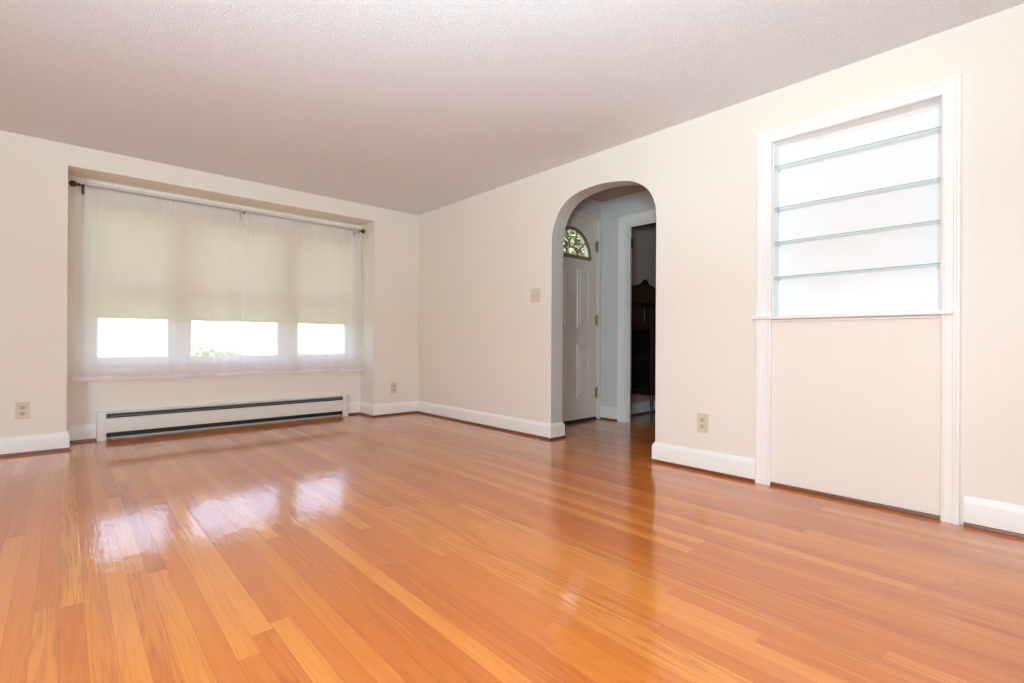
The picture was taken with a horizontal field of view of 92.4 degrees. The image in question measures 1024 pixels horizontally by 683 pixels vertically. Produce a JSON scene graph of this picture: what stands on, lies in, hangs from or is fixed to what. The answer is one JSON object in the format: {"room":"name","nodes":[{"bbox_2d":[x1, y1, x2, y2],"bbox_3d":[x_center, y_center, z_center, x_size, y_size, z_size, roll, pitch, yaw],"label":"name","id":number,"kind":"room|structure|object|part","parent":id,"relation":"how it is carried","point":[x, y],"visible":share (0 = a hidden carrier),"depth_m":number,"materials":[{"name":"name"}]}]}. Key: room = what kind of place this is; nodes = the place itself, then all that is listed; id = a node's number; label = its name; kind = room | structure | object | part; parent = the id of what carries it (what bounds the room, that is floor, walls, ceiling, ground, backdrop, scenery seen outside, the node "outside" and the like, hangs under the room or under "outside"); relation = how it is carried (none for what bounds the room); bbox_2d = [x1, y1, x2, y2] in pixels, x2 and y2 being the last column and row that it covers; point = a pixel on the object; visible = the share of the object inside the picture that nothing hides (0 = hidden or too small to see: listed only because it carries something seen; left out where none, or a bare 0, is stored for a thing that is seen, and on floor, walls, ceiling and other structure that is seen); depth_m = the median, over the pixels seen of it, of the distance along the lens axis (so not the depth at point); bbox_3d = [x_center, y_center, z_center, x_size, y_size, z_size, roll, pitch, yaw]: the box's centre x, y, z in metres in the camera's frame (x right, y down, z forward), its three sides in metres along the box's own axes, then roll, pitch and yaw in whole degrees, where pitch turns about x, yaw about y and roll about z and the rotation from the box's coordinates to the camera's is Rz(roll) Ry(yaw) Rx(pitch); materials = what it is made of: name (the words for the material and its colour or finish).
{"room":"empty living room","nodes":[
{"label":"empty living room","id":0,"kind":"room"},
{"bbox_2d":[0,130,417,439],"bbox_3d":[-3.247,-0.354,3.854,5.785,2.280,0.447,0,0,-42],"label":"wall","id":1,"kind":"structure","parent":0,"point":[41,214],"depth_m":3.96,"materials":[{"name":"beige paint"}]},
{"bbox_2d":[15,401,29,419],"bbox_3d":[-3.399,0.479,3.411,0.072,0.120,0.008,0,0,-42],"label":"electrical outlet","id":2,"kind":"object","parent":1,"relation":"attached to","point":[22,409],"visible":1,"depth_m":3.41,"materials":[{"name":"beige plastic"}]},
{"bbox_2d":[0,424,95,456],"bbox_3d":[-4.233,0.716,2.852,2.786,0.131,0.328,0,0,-42],"label":"baseboard","id":3,"kind":"structure","parent":1,"relation":"attached to","point":[60,441],"depth_m":3.48,"materials":[{"name":"white paint"}]},
{"bbox_3d":[-4.233,0.772,2.852,2.786,0.018,0.328,0,0,-42],"label":"shoe moulding","id":4,"kind":"part","parent":3,"relation":"part of","materials":[{"name":"wood"}]},
{"bbox_2d":[69,180,364,235],"bbox_3d":[-2.502,-1.187,4.547,2.378,0.075,0.139,0,0,-42],"label":"curtain rod","id":5,"kind":"object","parent":1,"relation":"attached to","point":[72,183],"visible":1,"depth_m":4.24,"materials":[{"name":"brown metal"}]},
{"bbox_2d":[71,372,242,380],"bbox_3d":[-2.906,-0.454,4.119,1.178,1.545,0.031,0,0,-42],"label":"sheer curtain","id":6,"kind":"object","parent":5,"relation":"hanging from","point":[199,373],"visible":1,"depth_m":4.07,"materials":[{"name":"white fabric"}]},
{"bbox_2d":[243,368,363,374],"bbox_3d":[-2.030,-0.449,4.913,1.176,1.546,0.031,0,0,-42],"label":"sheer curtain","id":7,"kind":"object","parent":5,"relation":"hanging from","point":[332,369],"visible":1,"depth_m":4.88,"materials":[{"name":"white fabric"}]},
{"bbox_2d":[80,196,356,373],"bbox_3d":[-2.571,-0.439,4.639,2.260,1.398,0.175,0,0,-42],"label":"window","id":8,"kind":"structure","parent":1,"relation":"in","point":[169,358],"depth_m":4.22,"materials":[{"name":"white paint"}]},
{"bbox_3d":[-3.159,-0.149,4.106,0.507,0.619,0.033,0,0,-42],"label":"sash","id":9,"kind":"part","parent":8,"relation":"part of","materials":[{"name":"white glass"}]},
{"bbox_2d":[94,200,350,324],"bbox_3d":[-2.526,-0.648,4.590,2.110,0.927,0.028,0,0,-42],"label":"roller shade","id":10,"kind":"object","parent":8,"relation":"attached to","point":[149,263],"visible":1,"depth_m":4.43,"materials":[{"name":"beige fabric"}]},
{"bbox_2d":[97,394,347,440],"bbox_3d":[-2.529,0.677,4.577,2.049,0.227,0.069,0,0,-42],"label":"baseboard heater","id":11,"kind":"object","parent":1,"relation":"attached to","point":[163,419],"visible":1,"depth_m":4.41,"materials":[{"name":"metal"}]},
{"bbox_3d":[-2.513,0.675,4.560,1.949,0.117,0.012,0,0,-42],"label":"panel","id":12,"kind":"part","parent":11,"relation":"part of","materials":[{"name":"metal"}]},
{"bbox_3d":[-2.533,0.668,4.582,1.989,0.204,0.058,0,0,-42],"label":"plate","id":13,"kind":"part","parent":11,"relation":"part of","materials":[{"name":"metal"}]},
{"bbox_2d":[282,323,348,359],"bbox_3d":[-2.058,-0.450,5.138,0.690,1.259,0.128,0,0,-42],"label":"window","id":14,"kind":"structure","parent":1,"relation":"in","point":[345,354],"depth_m":4.95,"materials":[{"name":"white paint"}]},
{"bbox_2d":[348,401,417,416],"bbox_3d":[-1.422,0.731,5.411,0.702,0.131,0.328,0,0,-42],"label":"baseboard","id":15,"kind":"structure","parent":1,"relation":"attached to","point":[387,409],"depth_m":5.33,"materials":[{"name":"white paint"}]},
{"bbox_3d":[-1.423,0.787,5.411,0.702,0.018,0.328,0,0,-42],"label":"shoe moulding","id":16,"kind":"part","parent":15,"relation":"part of","materials":[{"name":"wood"}]},
{"bbox_2d":[391,382,396,393],"bbox_3d":[-1.282,0.504,5.338,0.072,0.120,0.008,0,0,-42],"label":"electrical outlet","id":17,"kind":"object","parent":1,"relation":"attached to","point":[393,384],"visible":1,"depth_m":5.33,"materials":[{"name":"beige plastic"}]},
{"bbox_2d":[0,412,1023,682],"bbox_3d":[0.542,0.845,2.147,9.100,0.080,7.840,0,0,-42],"label":"floor","id":18,"kind":"structure","parent":0,"point":[410,547],"depth_m":1.75,"materials":[{"name":"brown wood"}]},
{"bbox_2d":[563,416,596,424],"bbox_3d":[0.547,0.792,4.882,0.802,0.027,0.138,0,0,-42],"label":"threshold","id":19,"kind":"object","parent":18,"relation":"on","point":[589,418],"visible":0.45,"depth_m":4.93,"materials":[{"name":"black metal"}]},
{"bbox_2d":[631,279,655,419],"bbox_3d":[1.569,0.061,5.369,0.598,1.501,0.318,0,0,-42],"label":"china cabinet","id":20,"kind":"object","parent":18,"relation":"on","point":[643,295],"visible":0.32,"depth_m":5.22,"materials":[{"name":"brown wood"}]},
{"bbox_3d":[1.362,0.188,5.193,0.004,0.633,0.233,0,0,-42],"label":"glass","id":21,"kind":"part","parent":20,"relation":"part of","materials":[{"name":"glass"}]},
{"bbox_2d":[631,302,655,307],"bbox_3d":[1.525,-0.393,5.420,0.562,0.048,0.135,0,0,-42],"label":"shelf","id":22,"kind":"object","parent":20,"relation":"attached to","point":[633,304],"depth_m":5.30,"materials":[{"name":"brown wood"}]},
{"bbox_3d":[1.417,-0.283,5.255,0.032,0.173,0.032,0,0,-42],"label":"turned post","id":23,"kind":"part","parent":20,"relation":"part of","materials":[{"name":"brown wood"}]},
{"bbox_3d":[1.450,0.686,5.100,0.040,0.250,0.040,0,0,-42],"label":"leg","id":24,"kind":"part","parent":20,"relation":"part of","materials":[{"name":"brown wood"}]},
{"bbox_3d":[1.563,0.189,5.189,0.248,0.621,0.022,0,0,-42],"label":"cabinet door","id":25,"kind":"part","parent":20,"relation":"part of","materials":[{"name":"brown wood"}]},
{"bbox_2d":[0,0,1023,214],"bbox_3d":[-0.620,-1.481,0.872,5.645,0.120,7.533,0,0,-42],"label":"ceiling","id":26,"kind":"structure","parent":0,"point":[416,107],"depth_m":2.60,"materials":[{"name":"paint"}]},
{"bbox_2d":[574,198,600,215],"bbox_3d":[0.529,-0.357,4.876,1.175,2.325,0.120,0,0,-42],"label":"wall","id":27,"kind":"structure","parent":0,"point":[588,205],"depth_m":5.04,"materials":[{"name":"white paint"}]},
{"bbox_2d":[562,215,598,421],"bbox_3d":[0.598,-0.235,4.842,0.810,2.026,0.114,0,0,-42],"label":"door","id":28,"kind":"structure","parent":27,"relation":"in","point":[580,320],"depth_m":4.93,"materials":[{"name":"white paint"}]},
{"bbox_3d":[0.453,0.295,4.723,0.192,0.530,0.014,0,0,-42],"label":"raised panel","id":29,"kind":"part","parent":28,"relation":"part of","materials":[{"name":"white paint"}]},
{"bbox_3d":[0.457,-0.432,4.723,0.192,0.585,0.014,0,0,-42],"label":"raised panel","id":30,"kind":"part","parent":28,"relation":"part of","materials":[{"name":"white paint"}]},
{"bbox_3d":[0.718,0.297,4.964,0.192,0.530,0.014,0,0,-42],"label":"raised panel","id":31,"kind":"part","parent":28,"relation":"part of","materials":[{"name":"white paint"}]},
{"bbox_3d":[0.722,-0.431,4.964,0.192,0.585,0.014,0,0,-42],"label":"raised panel","id":32,"kind":"part","parent":28,"relation":"part of","materials":[{"name":"white paint"}]},
{"bbox_2d":[571,209,601,418],"bbox_3d":[0.552,-0.253,4.883,0.928,2.117,0.136,0,0,-42],"label":"door frame","id":33,"kind":"structure","parent":27,"relation":"attached to","point":[575,212],"depth_m":5.12,"materials":[{"name":"white paint"}]},
{"bbox_2d":[587,185,647,201],"bbox_3d":[2.292,-1.490,4.521,3.335,0.060,3.010,0,0,-42],"label":"ceiling","id":34,"kind":"structure","parent":0,"point":[611,193],"depth_m":4.83,"materials":[{"name":"beige paint"}]},
{"bbox_2d":[601,190,655,407],"bbox_3d":[1.927,-0.350,4.113,0.066,2.325,2.890,0,0,-42],"label":"wall","id":35,"kind":"structure","parent":0,"point":[642,201],"depth_m":5.05,"materials":[{"name":"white paint"}]},
{"bbox_2d":[600,406,616,420],"bbox_3d":[1.000,0.743,5.061,0.021,0.131,0.223,0,0,-42],"label":"baseboard","id":36,"kind":"structure","parent":35,"relation":"attached to","point":[607,413],"depth_m":5.06,"materials":[{"name":"white paint"}]},
{"bbox_3d":[1.000,0.799,5.061,0.021,0.018,0.223,0,0,-42],"label":"shoe moulding","id":37,"kind":"part","parent":36,"relation":"part of","materials":[{"name":"brown wood"}]},
{"bbox_2d":[617,209,655,421],"bbox_3d":[1.423,-0.223,4.658,0.102,2.067,0.939,0,0,-42],"label":"door frame","id":38,"kind":"structure","parent":35,"relation":"attached to","point":[625,240],"depth_m":4.93,"materials":[{"name":"white paint"}]},
{"bbox_2d":[632,223,655,402],"bbox_3d":[2.678,-0.346,4.878,2.074,2.325,3.010,0,0,-42],"label":"wall","id":39,"kind":"structure","parent":0,"point":[644,236],"depth_m":5.53,"materials":[{"name":"beige paint"}]},
{"bbox_2d":[631,400,654,415],"bbox_3d":[1.780,0.747,5.788,1.969,0.131,0.021,0,0,-42],"label":"baseboard","id":40,"kind":"structure","parent":39,"relation":"attached to","point":[639,408],"depth_m":5.47,"materials":[{"name":"white paint"}]},
{"bbox_3d":[1.779,0.803,5.788,1.969,0.018,0.021,0,0,-42],"label":"shoe moulding","id":41,"kind":"part","parent":40,"relation":"part of","materials":[{"name":"brown wood"}]},
{"bbox_2d":[418,4,1023,524],"bbox_3d":[1.452,-0.330,2.885,0.140,2.280,7.713,0,0,-42],"label":"wall","id":42,"kind":"structure","parent":0,"point":[856,404],"depth_m":2.84,"materials":[{"name":"beige paint"}]},
{"bbox_2d":[417,401,565,439],"bbox_3d":[-0.310,0.736,4.815,0.182,0.131,2.061,0,0,-42],"label":"baseboard","id":43,"kind":"structure","parent":42,"relation":"attached to","point":[542,430],"depth_m":4.50,"materials":[{"name":"white paint"}]},
{"bbox_2d":[531,288,540,302],"bbox_3d":[0.194,-0.390,4.151,0.018,0.120,0.116,0,0,-42],"label":"light switch","id":44,"kind":"object","parent":42,"relation":"attached to","point":[536,292],"visible":1,"depth_m":4.15,"materials":[{"name":"beige plastic"}]},
{"bbox_2d":[697,413,707,432],"bbox_3d":[1.187,0.509,3.062,0.008,0.120,0.072,0,0,-42],"label":"electrical outlet","id":45,"kind":"object","parent":42,"relation":"attached to","point":[702,419],"visible":1,"depth_m":3.06,"materials":[{"name":"beige plastic"}]},
{"bbox_2d":[651,442,754,482],"bbox_3d":[1.446,0.744,2.886,0.182,0.131,1.317,0,0,-42],"label":"baseboard","id":46,"kind":"structure","parent":42,"relation":"attached to","point":[731,466],"depth_m":3.03,"materials":[{"name":"white paint"}]},
{"bbox_3d":[1.445,0.801,2.886,0.182,0.018,1.317,0,0,-42],"label":"shoe moulding","id":47,"kind":"part","parent":46,"relation":"part of","materials":[{"name":"wood"}]},
{"bbox_2d":[770,482,939,520],"bbox_3d":[1.701,0.802,2.498,0.016,0.019,0.725,0,0,-42],"label":"trim","id":48,"kind":"structure","parent":42,"relation":"attached to","point":[838,497],"depth_m":2.45,"materials":[{"name":"brown wood"}]},
{"bbox_2d":[751,74,961,524],"bbox_3d":[1.726,-0.187,2.537,0.157,1.996,0.888,0,0,-42],"label":"display niche","id":49,"kind":"object","parent":42,"relation":"attached to","point":[932,290],"visible":0.98,"depth_m":2.51,"materials":[{"name":"white paint"}]},
{"bbox_3d":[1.712,-0.133,2.539,0.140,0.020,0.865,0,0,-42],"label":"sill","id":50,"kind":"part","parent":49,"relation":"part of","materials":[{"name":"white paint"}]},
{"bbox_2d":[774,220,939,242],"bbox_3d":[1.754,-0.557,2.541,0.084,0.004,0.719,0,0,-42],"label":"glass shelf","id":51,"kind":"object","parent":49,"relation":"attached to","point":[935,220],"visible":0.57,"depth_m":2.47,"materials":[{"name":"clear glass"}]},
{"bbox_2d":[774,263,939,277],"bbox_3d":[1.753,-0.360,2.540,0.084,0.004,0.719,0,0,-42],"label":"glass shelf","id":52,"kind":"object","parent":49,"relation":"attached to","point":[931,263],"visible":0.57,"depth_m":2.48,"materials":[{"name":"clear glass"}]},
{"bbox_2d":[774,178,940,208],"bbox_3d":[1.755,-0.750,2.541,0.084,0.004,0.719,0,0,-42],"label":"glass shelf","id":53,"kind":"object","parent":49,"relation":"attached to","point":[936,178],"visible":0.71,"depth_m":2.47,"materials":[{"name":"clear glass"}]},
{"bbox_2d":[775,126,940,166],"bbox_3d":[1.756,-0.985,2.541,0.084,0.004,0.719,0,0,-42],"label":"glass shelf","id":54,"kind":"object","parent":49,"relation":"attached to","point":[940,126],"visible":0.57,"depth_m":2.47,"materials":[{"name":"clear glass"}]},
{"bbox_3d":[1.792,-0.619,2.575,0.011,1.019,0.747,0,0,-42],"label":"panel","id":55,"kind":"part","parent":49,"relation":"part of","materials":[{"name":"white paint"}]},
{"bbox_2d":[963,496,1023,538],"bbox_3d":[2.954,0.752,1.110,0.021,0.131,2.858,0,0,-42],"label":"baseboard","id":56,"kind":"structure","parent":42,"relation":"attached to","point":[998,517],"depth_m":2.09,"materials":[{"name":"white paint"}]},
{"bbox_3d":[2.954,0.808,1.109,0.021,0.018,2.858,0,0,-42],"label":"shoe moulding","id":57,"kind":"part","parent":56,"relation":"part of","materials":[{"name":"brown wood"}]},
{"label":"outside","id":58,"kind":"structure","parent":0,"visible":0},
{"bbox_3d":[-13.395,1.339,18.417,55.000,0.100,34.737,0,0,-42],"label":"ground","id":59,"kind":"structure","parent":58,"visible":0},
{"bbox_2d":[98,318,281,360],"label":"window","id":60,"kind":"structure","parent":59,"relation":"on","point":[117,337],"depth_m":21.39,"materials":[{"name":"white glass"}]},
{"bbox_3d":[-16.831,-0.328,19.824,1.000,1.400,0.020,0,0,-42],"label":"pane","id":61,"kind":"part","parent":60,"relation":"part of","materials":[{"name":"glass"}]},
{"bbox_3d":[-15.289,0.230,21.209,0.950,2.100,0.050,0,0,-42],"label":"door","id":62,"kind":"part","parent":60,"relation":"part of","materials":[{"name":"glass"}]},
{"bbox_3d":[-13.725,-0.312,22.651,1.000,1.400,0.020,0,0,-42],"label":"pane","id":63,"kind":"part","parent":60,"relation":"part of","materials":[{"name":"glass"}]},
{"bbox_3d":[-12.246,-0.304,23.998,1.000,1.400,0.020,0,0,-42],"label":"pane","id":64,"kind":"part","parent":60,"relation":"part of","materials":[{"name":"glass"}]},
{"bbox_2d":[191,342,246,355],"bbox_3d":[-6.258,0.668,10.513,1.444,1.310,1.313,0,0,-42],"label":"shrub","id":65,"kind":"object","parent":59,"relation":"on","point":[213,351],"visible":0.08,"depth_m":10.35,"materials":[{"name":"green plant"}]},
{"bbox_2d":[563,230,585,256],"bbox_3d":[1.253,-1.620,12.338,4.331,5.963,3.816,0,0,-42],"label":"tree","id":66,"kind":"object","parent":59,"relation":"on","point":[571,234],"visible":0.02,"depth_m":11.11,"materials":[{"name":"green plant"}]}
]}

